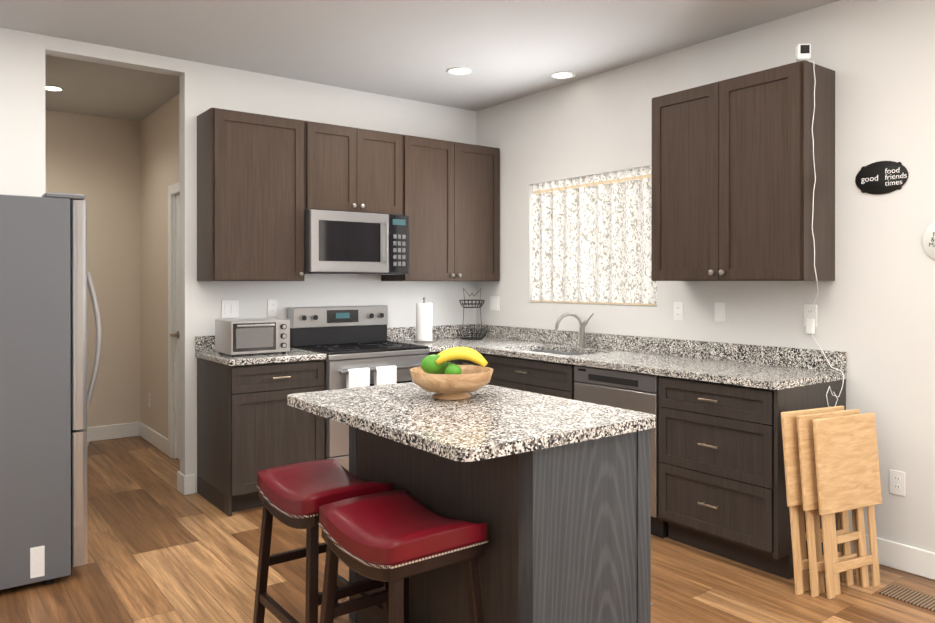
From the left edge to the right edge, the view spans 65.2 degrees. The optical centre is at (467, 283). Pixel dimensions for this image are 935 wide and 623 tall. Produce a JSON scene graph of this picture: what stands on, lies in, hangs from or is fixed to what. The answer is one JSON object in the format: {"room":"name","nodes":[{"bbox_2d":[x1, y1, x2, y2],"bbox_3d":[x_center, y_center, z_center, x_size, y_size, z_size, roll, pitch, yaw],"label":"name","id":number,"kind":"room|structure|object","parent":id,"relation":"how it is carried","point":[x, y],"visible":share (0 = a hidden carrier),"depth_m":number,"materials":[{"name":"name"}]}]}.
{"room":"kitchen","nodes":[
{"label":"kitchen","id":0,"kind":"room"},
{"bbox_2d":[0,27,475,492],"bbox_3d":[-2.361,-0.040,4.357,6.000,2.790,0.120,0,0,-37],"label":"wall","id":1,"kind":"structure","parent":0,"point":[124,170],"depth_m":5.69,"materials":[{"name":"paint"}]},
{"bbox_2d":[86,422,138,441],"bbox_3d":[-3.351,1.287,6.161,1.120,0.125,0.014,0,0,-37],"label":"baseboard","id":2,"kind":"structure","parent":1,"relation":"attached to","point":[106,432],"depth_m":6.36,"materials":[{"name":"white wood"}]},
{"bbox_2d":[138,422,167,454],"bbox_3d":[-2.612,1.288,6.099,0.014,0.125,0.920,0,0,-37],"label":"baseboard","id":3,"kind":"structure","parent":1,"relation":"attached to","point":[153,437],"depth_m":6.09,"materials":[{"name":"white wood"}]},
{"bbox_2d":[168,182,179,459],"bbox_3d":[-2.031,0.294,5.351,0.100,2.115,0.960,0,0,-37],"label":"door frame","id":4,"kind":"structure","parent":1,"relation":"attached to","point":[173,325],"depth_m":5.66,"materials":[{"name":"white wood"}]},
{"bbox_2d":[221,300,238,317],"bbox_3d":[-1.580,0.168,4.865,0.115,0.115,0.008,0,0,-37],"label":"light switch","id":5,"kind":"object","parent":1,"relation":"attached to","point":[230,309],"depth_m":4.86,"materials":[{"name":"white plastic"}]},
{"bbox_2d":[268,300,277,316],"bbox_3d":[-1.344,0.168,5.042,0.070,0.115,0.008,0,0,-37],"label":"outlet","id":6,"kind":"object","parent":1,"relation":"attached to","point":[272,304],"depth_m":5.04,"materials":[{"name":"white plastic"}]},
{"bbox_2d":[197,108,499,280],"bbox_3d":[-0.734,-0.553,5.278,2.282,1.066,0.355,0,0,-37],"label":"upper cabinet","id":7,"kind":"object","parent":1,"relation":"attached to","point":[264,182],"visible":1,"depth_m":4.94,"materials":[{"name":"brown wood"}]},
{"bbox_2d":[304,209,408,274],"bbox_3d":[-0.829,-0.280,5.156,0.756,0.425,0.435,0,0,-37],"label":"microwave","id":8,"kind":"object","parent":7,"relation":"attached to","point":[346,243],"visible":0.98,"depth_m":4.98,"materials":[{"name":"silver metal"}]},
{"bbox_2d":[0,0,838,121],"bbox_3d":[-0.852,-1.455,2.361,6.220,0.050,9.320,0,0,-37],"label":"ceiling","id":9,"kind":"structure","parent":0,"point":[504,51],"depth_m":4.28,"materials":[{"name":"paint"}]},
{"bbox_2d":[45,85,64,91],"bbox_3d":[-3.052,-1.435,5.373,0.169,0.005,0.169,0,0,-43],"label":"recessed light","id":10,"kind":"object","parent":9,"relation":"in","point":[47,87],"depth_m":5.37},
{"bbox_2d":[446,67,470,74],"bbox_3d":[-0.058,-1.434,4.933,0.169,0.005,0.169,0,0,14],"label":"recessed light","id":11,"kind":"object","parent":9,"relation":"in","point":[466,71],"depth_m":4.93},
{"bbox_2d":[550,72,574,78],"bbox_3d":[0.656,-1.434,5.032,0.169,0.005,0.169,0,0,-43],"label":"recessed light","id":12,"kind":"object","parent":9,"relation":"in","point":[558,75],"depth_m":5.04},
{"bbox_2d":[0,436,934,622],"bbox_3d":[-0.852,1.385,2.368,6.220,0.050,9.320,0,0,-37],"label":"floor","id":13,"kind":"structure","parent":0,"point":[162,548],"depth_m":3.37,"materials":[{"name":"brown wood"}]},
{"bbox_2d":[0,192,101,589],"bbox_3d":[-2.321,0.473,3.507,0.892,1.767,0.911,0,0,-37],"label":"refrigerator","id":14,"kind":"object","parent":13,"relation":"on","point":[45,281],"visible":1,"depth_m":3.26,"materials":[{"name":"paint"}]},
{"bbox_2d":[197,358,324,516],"bbox_3d":[-1.321,0.915,4.670,0.607,0.878,0.628,0,0,-37],"label":"base cabinet","id":15,"kind":"object","parent":13,"relation":"on","point":[250,422],"depth_m":4.41,"materials":[{"name":"brown wood"}]},
{"bbox_2d":[195,335,326,365],"bbox_3d":[-1.321,0.406,4.658,0.618,0.135,0.645,0,0,-37],"label":"countertop","id":16,"kind":"structure","parent":15,"relation":"on","point":[205,347],"depth_m":4.50,"materials":[{"name":"stone"}]},
{"bbox_2d":[215,318,289,356],"bbox_3d":[-1.344,0.331,4.590,0.375,0.215,0.331,0,0,-37],"label":"toaster oven","id":17,"kind":"object","parent":16,"relation":"on","point":[235,337],"visible":1,"depth_m":4.48,"materials":[{"name":"silver metal"}]},
{"bbox_2d":[253,459,392,622],"bbox_3d":[-0.533,1.034,2.701,0.353,0.655,0.512,0,0,-37],"label":"bar stool","id":18,"kind":"object","parent":13,"relation":"on","point":[296,495],"visible":0.73,"depth_m":2.63,"materials":[{"name":"red leather"}]},
{"bbox_2d":[287,305,428,471],"bbox_3d":[-0.740,0.758,5.040,0.754,1.190,0.728,0,0,-37],"label":"range","id":19,"kind":"object","parent":13,"relation":"on","point":[355,346],"visible":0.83,"depth_m":4.94,"materials":[{"name":"silver metal"}]},
{"bbox_2d":[318,489,487,622],"bbox_3d":[-0.209,1.035,2.269,0.353,0.655,0.512,0,0,-37],"label":"bar stool","id":20,"kind":"object","parent":13,"relation":"on","point":[396,539],"visible":1,"depth_m":2.18,"materials":[{"name":"red leather"}]},
{"bbox_2d":[426,351,459,364],"bbox_3d":[-0.356,0.913,5.395,0.271,0.878,0.628,0,0,-37],"label":"base cabinet","id":21,"kind":"object","parent":13,"relation":"on","point":[457,361],"depth_m":5.19,"materials":[{"name":"brown wood"}]},
{"bbox_2d":[287,382,655,622],"bbox_3d":[-0.039,0.894,2.609,0.810,0.930,1.170,0,0,-37],"label":"kitchen island","id":22,"kind":"object","parent":13,"relation":"on","point":[553,493],"visible":0.71,"depth_m":2.28,"materials":[{"name":"grey wood"}]},
{"bbox_2d":[410,347,492,399],"bbox_3d":[-0.060,0.333,2.760,0.316,0.189,0.316,0,0,-37],"label":"fruit bowl","id":23,"kind":"object","parent":22,"relation":"on","point":[440,376],"visible":1,"depth_m":2.69,"materials":[{"name":"brown wood"}]},
{"bbox_2d":[460,353,559,396],"bbox_3d":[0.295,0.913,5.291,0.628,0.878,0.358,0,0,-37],"label":"base cabinet","id":24,"kind":"object","parent":13,"relation":"on","point":[530,375],"depth_m":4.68,"materials":[{"name":"brown wood"}]},
{"bbox_2d":[574,365,667,537],"bbox_3d":[1.057,0.917,4.269,0.624,0.875,0.605,0,0,-37],"label":"dishwasher","id":25,"kind":"object","parent":13,"relation":"on","point":[635,391],"visible":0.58,"depth_m":3.97,"materials":[{"name":"silver metal"}]},
{"bbox_2d":[659,375,845,578],"bbox_3d":[1.447,0.917,3.756,0.629,0.878,0.677,0,0,-37],"label":"base cabinet","id":26,"kind":"object","parent":13,"relation":"on","point":[722,487],"depth_m":3.52,"materials":[{"name":"brown wood"}]},
{"bbox_2d":[387,312,846,389],"bbox_3d":[0.626,0.423,4.617,0.907,0.462,3.049,0,0,-37],"label":"countertop","id":27,"kind":"structure","parent":26,"relation":"on","point":[768,367],"depth_m":4.31,"materials":[{"name":"stone"}]},
{"bbox_2d":[414,297,433,342],"bbox_3d":[-0.322,0.267,5.440,0.150,0.337,0.150,0,0,-37],"label":"paper towel holder","id":28,"kind":"object","parent":27,"relation":"on","point":[423,322],"visible":1,"depth_m":5.39,"materials":[{"name":"white paper"}]},
{"bbox_2d":[456,288,487,339],"bbox_3d":[0.035,0.233,5.771,0.254,0.403,0.254,0,0,-37],"label":"wire basket","id":29,"kind":"object","parent":27,"relation":"on","point":[472,333],"visible":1,"depth_m":5.74,"materials":[{"name":"black metal"}]},
{"bbox_2d":[781,406,881,598],"bbox_3d":[1.632,0.964,3.279,0.489,0.796,0.175,0,0,-26],"label":"trays","id":30,"kind":"object","parent":13,"relation":"on","point":[831,461],"visible":1,"depth_m":3.22,"materials":[{"name":"beige wood"}]},
{"bbox_2d":[878,584,934,611],"bbox_3d":[2.036,1.355,3.011,0.140,0.006,0.600,0,0,-37],"label":"floor vent","id":31,"kind":"object","parent":13,"relation":"in","point":[911,597],"visible":1,"depth_m":3.16,"materials":[{"name":"brown metal"}]},
{"bbox_2d":[476,0,934,553],"bbox_3d":[2.223,-0.038,3.349,0.120,2.790,7.240,0,0,-37],"label":"wall","id":32,"kind":"structure","parent":0,"point":[876,308],"depth_m":3.70,"materials":[{"name":"paint"}]},
{"bbox_2d":[490,296,498,310],"bbox_3d":[0.220,0.160,5.909,0.008,0.115,0.115,0,0,-37],"label":"outlet","id":33,"kind":"object","parent":32,"relation":"attached to","point":[494,301],"depth_m":5.91,"materials":[{"name":"white plastic"}]},
{"bbox_2d":[534,302,644,305],"bbox_3d":[0.881,-0.297,5.135,0.120,0.920,1.210,0,0,-37],"label":"window","id":34,"kind":"structure","parent":32,"relation":"in","point":[603,304],"depth_m":5.13,"materials":[{"name":"white"}]},
{"bbox_2d":[531,166,656,305],"bbox_3d":[0.857,-0.308,5.117,0.045,0.894,1.208,0,0,-37],"label":"cafe curtain","id":35,"kind":"object","parent":34,"relation":"hanging from","point":[591,239],"visible":0.96,"depth_m":5.10,"materials":[{"name":"white fabric"}]},
{"bbox_2d":[674,302,682,320],"bbox_3d":[1.292,0.169,4.482,0.008,0.115,0.070,0,0,-37],"label":"outlet","id":36,"kind":"object","parent":32,"relation":"attached to","point":[678,306],"depth_m":4.48,"materials":[{"name":"white plastic"}]},
{"bbox_2d":[715,302,724,321],"bbox_3d":[1.466,0.165,4.250,0.008,0.115,0.070,0,0,-37],"label":"outlet","id":37,"kind":"object","parent":32,"relation":"attached to","point":[719,306],"depth_m":4.25,"materials":[{"name":"white plastic"}]},
{"bbox_2d":[651,60,834,280],"bbox_3d":[1.452,-0.549,3.975,0.355,1.066,0.914,0,0,-37],"label":"upper cabinet","id":38,"kind":"object","parent":32,"relation":"attached to","point":[733,177],"visible":1,"depth_m":3.76,"materials":[{"name":"brown wood"}]},
{"bbox_2d":[795,44,843,406],"bbox_3d":[1.746,-0.293,3.664,0.244,1.802,0.211,0,0,-37],"label":"security camera","id":39,"kind":"object","parent":38,"relation":"on","point":[802,51],"visible":0.83,"depth_m":3.62,"materials":[{"name":"white plastic"}]},
{"bbox_2d":[804,304,816,326],"bbox_3d":[1.791,0.166,3.818,0.008,0.115,0.070,0,0,-37],"label":"outlet","id":40,"kind":"object","parent":32,"relation":"attached to","point":[808,309],"depth_m":3.82,"materials":[{"name":"white plastic"}]},
{"bbox_2d":[855,161,907,194],"bbox_3d":[1.999,-0.513,3.535,0.010,0.161,0.245,0,0,-37],"label":"sign","id":41,"kind":"object","parent":32,"relation":"attached to","point":[881,177],"visible":1,"depth_m":3.53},
{"bbox_2d":[890,469,904,495],"bbox_3d":[2.046,0.947,3.481,0.008,0.115,0.070,0,0,-37],"label":"outlet","id":42,"kind":"object","parent":32,"relation":"attached to","point":[897,478],"depth_m":3.48,"materials":[{"name":"white plastic"}]},
{"bbox_2d":[865,534,934,579],"bbox_3d":[3.101,1.298,2.073,0.014,0.125,3.900,0,0,-37],"label":"baseboard","id":43,"kind":"structure","parent":32,"relation":"attached to","point":[908,559],"depth_m":3.44,"materials":[{"name":"white wood"}]},
{"bbox_2d":[922,221,934,259],"bbox_3d":[2.170,-0.198,3.308,0.010,0.206,0.206,0,0,-37],"label":"sign plaque","id":44,"kind":"object","parent":32,"relation":"attached to","point":[928,240],"visible":1,"depth_m":3.36,"materials":[{"name":"white ceramic"}]}
]}

